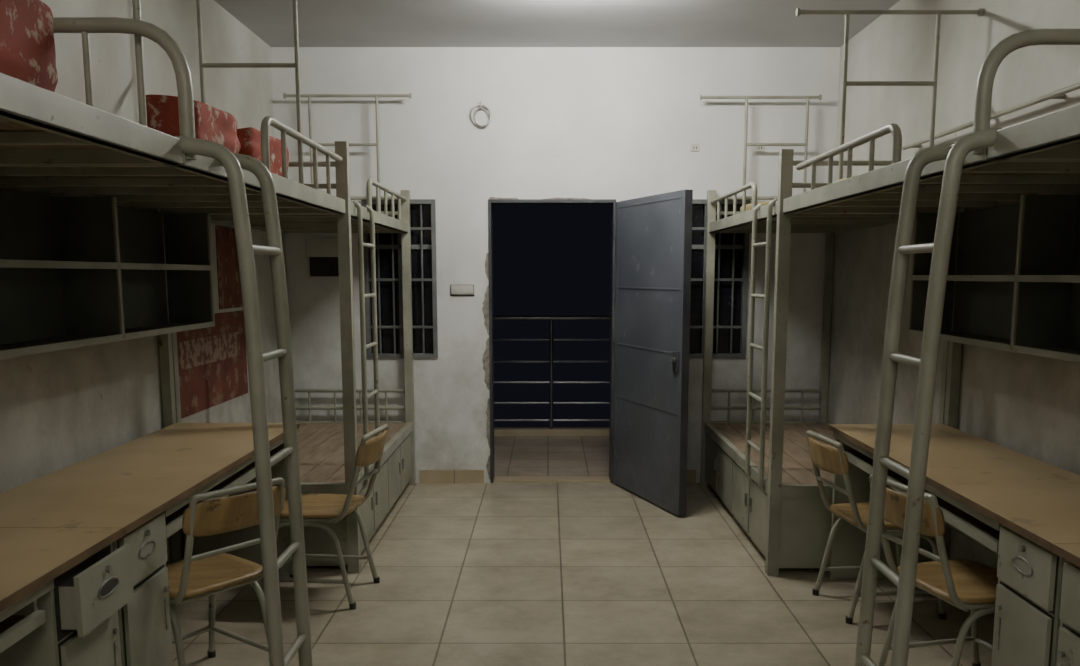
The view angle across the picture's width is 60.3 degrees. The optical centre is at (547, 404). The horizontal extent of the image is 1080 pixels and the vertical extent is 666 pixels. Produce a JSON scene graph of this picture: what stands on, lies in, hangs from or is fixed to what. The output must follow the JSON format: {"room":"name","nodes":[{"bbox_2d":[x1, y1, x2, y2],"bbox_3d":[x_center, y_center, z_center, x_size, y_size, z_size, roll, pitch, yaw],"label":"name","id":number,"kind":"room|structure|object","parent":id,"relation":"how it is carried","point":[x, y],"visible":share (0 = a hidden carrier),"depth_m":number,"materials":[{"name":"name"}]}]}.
{"room":"dormitory room","nodes":[
{"label":"dormitory room","id":0,"kind":"room"},
{"bbox_2d":[0,0,282,564],"bbox_3d":[-1.910,-0.342,2.300,0.160,2.940,8.170,0,8,0],"label":"wall","id":1,"kind":"structure","parent":0,"point":[59,409],"depth_m":3.98,"materials":[{"name":"paint"}]},
{"bbox_2d":[177,225,247,418],"bbox_3d":[-1.827,-0.481,5.027,0.006,0.980,1.150,0,8,0],"label":"banner","id":2,"kind":"object","parent":1,"relation":"attached to","point":[212,361],"visible":0.71,"depth_m":5.17,"materials":[{"name":"red fabric"}]},
{"bbox_2d":[494,428,608,475],"bbox_3d":[0.100,0.424,7.693,4.600,0.170,1.980,0,8,0],"label":"floor","id":3,"kind":"structure","parent":0,"point":[517,451],"depth_m":7.81,"materials":[{"name":"tile"}]},
{"bbox_2d":[493,316,610,428],"bbox_3d":[0.100,-0.289,8.472,4.500,1.047,0.044,0,8,0],"label":"balcony railing","id":4,"kind":"object","parent":3,"relation":"on","point":[550,339],"visible":0.2,"depth_m":8.45,"materials":[{"name":"silver metal"}]},
{"bbox_2d":[271,47,839,482],"bbox_3d":[0.050,-0.919,6.425,4.080,2.940,0.160,0,8,0],"label":"wall","id":5,"kind":"structure","parent":0,"point":[618,123],"depth_m":6.24,"materials":[{"name":"paint"}]},
{"bbox_2d":[306,238,338,275],"bbox_3d":[-1.520,-1.005,6.321,0.240,0.260,0.022,0,8,0],"label":"electrical box","id":6,"kind":"object","parent":5,"relation":"attached to","point":[322,253],"visible":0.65,"depth_m":6.31,"materials":[{"name":"black plastic"}]},
{"bbox_2d":[362,199,437,357],"bbox_3d":[-1.008,-0.860,6.386,0.497,1.075,0.092,0,8,0],"label":"window","id":7,"kind":"structure","parent":5,"relation":"in","point":[388,246],"depth_m":6.39,"materials":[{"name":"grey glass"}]},
{"bbox_2d":[451,285,474,295],"bbox_3d":[-0.585,-0.783,6.351,0.164,0.078,0.024,0,8,0],"label":"light switch panel","id":8,"kind":"object","parent":5,"relation":"attached to","point":[456,290],"visible":1,"depth_m":6.34,"materials":[{"name":"plastic"}]},
{"bbox_2d":[470,101,491,127],"bbox_3d":[-0.445,-1.933,6.183,0.144,0.175,0.040,0,8,0],"label":"ring hook","id":9,"kind":"object","parent":5,"relation":"attached to","point":[488,110],"visible":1,"depth_m":6.17,"materials":[{"name":"white plastic"}]},
{"bbox_2d":[482,197,586,479],"bbox_3d":[-0.077,-0.438,6.408,0.754,1.952,0.001,0,8,0],"label":"plaster","id":10,"kind":"object","parent":5,"relation":"attached to","point":[485,309],"visible":1,"depth_m":6.42,"materials":[{"name":"concrete"}]},
{"bbox_2d":[488,199,615,482],"bbox_3d":[0.028,-0.430,6.488,0.865,1.955,0.170,0,8,0],"label":"door frame","id":11,"kind":"structure","parent":5,"relation":"attached to","point":[493,478],"depth_m":6.45,"materials":[{"name":"metal"}]},
{"bbox_2d":[420,470,695,482],"bbox_3d":[0.070,0.502,6.536,1.940,0.095,0.012,0,8,0],"label":"baseboard","id":12,"kind":"structure","parent":5,"relation":"attached to","point":[426,476],"depth_m":6.53,"materials":[{"name":"tile"}]},
{"bbox_2d":[611,189,692,515],"bbox_3d":[0.651,-0.349,5.935,0.144,1.923,1.000,-3,8,-20],"label":"door","id":13,"kind":"structure","parent":5,"relation":"in","point":[653,234],"depth_m":5.82,"materials":[{"name":"grey paint"}]},
{"bbox_2d":[690,144,699,150],"bbox_3d":[0.985,-1.724,6.226,0.060,0.050,0.011,0,8,0],"label":"wall socket","id":14,"kind":"object","parent":5,"relation":"attached to","point":[694,147],"visible":1,"depth_m":6.22,"materials":[{"name":"white plastic"}]},
{"bbox_2d":[689,199,749,357],"bbox_3d":[1.117,-0.860,6.386,0.495,1.075,0.092,0,8,0],"label":"window","id":15,"kind":"structure","parent":5,"relation":"in","point":[731,249],"depth_m":6.40,"materials":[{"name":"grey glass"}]},
{"bbox_2d":[755,146,764,150],"bbox_3d":[1.420,-1.724,6.226,0.060,0.050,0.011,0,8,0],"label":"wall socket","id":16,"kind":"object","parent":5,"relation":"attached to","point":[757,148],"visible":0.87,"depth_m":6.22,"materials":[{"name":"white plastic"}]},
{"bbox_2d":[214,0,899,46],"bbox_3d":[0.050,-1.858,2.169,4.080,0.100,8.330,0,8,0],"label":"ceiling","id":17,"kind":"structure","parent":0,"point":[321,23],"depth_m":5.52,"materials":[{"name":"paint"}]},
{"bbox_2d":[170,482,994,665],"bbox_3d":[0.050,1.153,2.590,4.080,0.100,8.330,0,8,0],"label":"floor","id":18,"kind":"structure","parent":0,"point":[495,573],"depth_m":4.22,"materials":[{"name":"tile"}]},
{"bbox_2d":[0,528,133,665],"bbox_3d":[-1.462,0.851,1.674,0.626,0.750,1.980,0,8,0],"label":"desk","id":19,"kind":"object","parent":18,"relation":"on","point":[63,591],"visible":1,"depth_m":2.34,"materials":[{"name":"laminate"}]},
{"bbox_2d":[0,72,182,164],"bbox_3d":[-1.274,0.190,1.521,1.100,2.105,1.960,0,8,0],"label":"bed","id":20,"kind":"object","parent":18,"relation":"on","point":[39,126],"visible":1,"depth_m":2.06,"materials":[{"name":"beige paint"}]},
{"bbox_2d":[0,0,57,91],"bbox_3d":[-1.360,-0.763,1.941,0.468,0.309,0.546,0,8,-3],"label":"bundle","id":21,"kind":"object","parent":20,"relation":"on","point":[27,44],"visible":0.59,"depth_m":2.04,"materials":[{"name":"red fabric"}]},
{"bbox_2d":[0,423,299,665],"bbox_3d":[-1.482,0.585,3.578,0.587,0.750,1.855,0,8,0],"label":"desk","id":22,"kind":"object","parent":18,"relation":"on","point":[144,486],"visible":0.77,"depth_m":3.11,"materials":[{"name":"laminate"}]},
{"bbox_2d":[0,0,344,665],"bbox_3d":[-1.274,-0.414,3.401,1.100,2.779,1.950,0,8,0],"label":"bed","id":23,"kind":"object","parent":18,"relation":"on","point":[90,254],"visible":0.85,"depth_m":3.16,"materials":[{"name":"beige paint"}]},
{"bbox_2d":[146,94,240,152],"bbox_3d":[-1.280,-0.942,3.361,0.223,0.271,0.532,0,8,-3],"label":"bundle","id":24,"kind":"object","parent":23,"relation":"on","point":[213,124],"visible":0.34,"depth_m":3.14,"materials":[{"name":"red fabric"}]},
{"bbox_2d":[237,127,288,178],"bbox_3d":[-1.271,-1.013,3.917,0.244,0.258,0.480,0,8,3],"label":"bundle","id":25,"kind":"object","parent":23,"relation":"on","point":[249,138],"visible":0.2,"depth_m":3.75,"materials":[{"name":"red fabric"}]},
{"bbox_2d":[166,477,284,665],"bbox_3d":[-1.195,0.626,3.228,0.530,0.771,0.401,6,10,36],"label":"chair","id":26,"kind":"object","parent":18,"relation":"on","point":[210,573],"visible":0.71,"depth_m":3.08,"materials":[{"name":"brown wood"}]},
{"bbox_2d":[171,93,415,572],"bbox_3d":[-1.359,-0.613,5.364,0.930,2.628,1.975,0,8,0],"label":"bunk bed","id":27,"kind":"object","parent":18,"relation":"on","point":[327,450],"visible":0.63,"depth_m":4.96,"materials":[{"name":"beige paint"}]},
{"bbox_2d":[259,424,387,609],"bbox_3d":[-1.001,0.487,4.221,0.530,0.771,0.401,1,8,7],"label":"chair","id":28,"kind":"object","parent":18,"relation":"on","point":[322,508],"visible":0.84,"depth_m":4.10,"materials":[{"name":"brown wood"}]},
{"bbox_2d":[700,94,948,575],"bbox_3d":[1.459,-0.605,5.345,0.930,2.618,2.015,0,8,0],"label":"bunk bed","id":29,"kind":"object","parent":18,"relation":"on","point":[762,471],"visible":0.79,"depth_m":4.89,"materials":[{"name":"beige paint"}]},
{"bbox_2d":[740,201,770,212],"bbox_3d":[1.456,-1.224,5.887,0.412,0.130,0.329,-1,8,-6],"label":"folded blanket","id":30,"kind":"object","parent":29,"relation":"on","point":[748,206],"visible":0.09,"depth_m":5.80,"materials":[{"name":"yellow fabric"}]},
{"bbox_2d":[806,430,945,623],"bbox_3d":[1.411,0.511,4.054,0.530,0.771,0.401,-1,8,-7],"label":"chair","id":31,"kind":"object","parent":18,"relation":"on","point":[828,458],"visible":0.64,"depth_m":3.95,"materials":[{"name":"brown wood"}]},
{"bbox_2d":[783,8,1079,665],"bbox_3d":[1.404,-0.324,3.322,1.040,2.624,2.050,0,8,0],"label":"bed","id":32,"kind":"object","parent":18,"relation":"on","point":[994,250],"visible":0.92,"depth_m":3.28,"materials":[{"name":"beige paint"}]},
{"bbox_2d":[902,82,1079,149],"bbox_3d":[1.895,-1.154,3.484,0.071,0.022,2.820,0,8,0],"label":"rod","id":33,"kind":"object","parent":32,"relation":"attached to","point":[1061,93],"visible":1,"depth_m":3.73,"materials":[{"name":"beige paint"}]},
{"bbox_2d":[869,474,997,665],"bbox_3d":[1.392,0.633,3.176,0.530,0.771,0.401,-2,8,-14],"label":"chair","id":34,"kind":"object","parent":18,"relation":"on","point":[966,585],"visible":0.61,"depth_m":3.10,"materials":[{"name":"brown wood"}]},
{"bbox_2d":[828,424,1079,665],"bbox_3d":[1.601,0.599,3.479,0.547,0.750,1.975,0,8,0],"label":"desk","id":35,"kind":"object","parent":18,"relation":"on","point":[1013,505],"visible":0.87,"depth_m":3.03,"materials":[{"name":"laminate"}]},
{"bbox_2d":[987,104,1079,159],"bbox_3d":[1.404,0.230,1.431,1.040,2.050,1.930,0,8,0],"label":"bed","id":36,"kind":"object","parent":18,"relation":"on","point":[1055,135],"visible":0.98,"depth_m":2.10,"materials":[{"name":"beige paint"}]},
{"bbox_2d":[1053,544,1079,665],"bbox_3d":[1.601,0.869,1.545,0.547,0.750,1.920,0,8,0],"label":"desk","id":37,"kind":"object","parent":18,"relation":"on","point":[1068,651],"visible":1,"depth_m":2.40,"materials":[{"name":"laminate"}]},
{"bbox_2d":[827,0,1079,613],"bbox_3d":[2.010,-0.342,2.300,0.160,2.940,8.170,0,8,0],"label":"wall","id":38,"kind":"structure","parent":0,"point":[1026,404],"depth_m":4.49,"materials":[{"name":"paint"}]}
]}

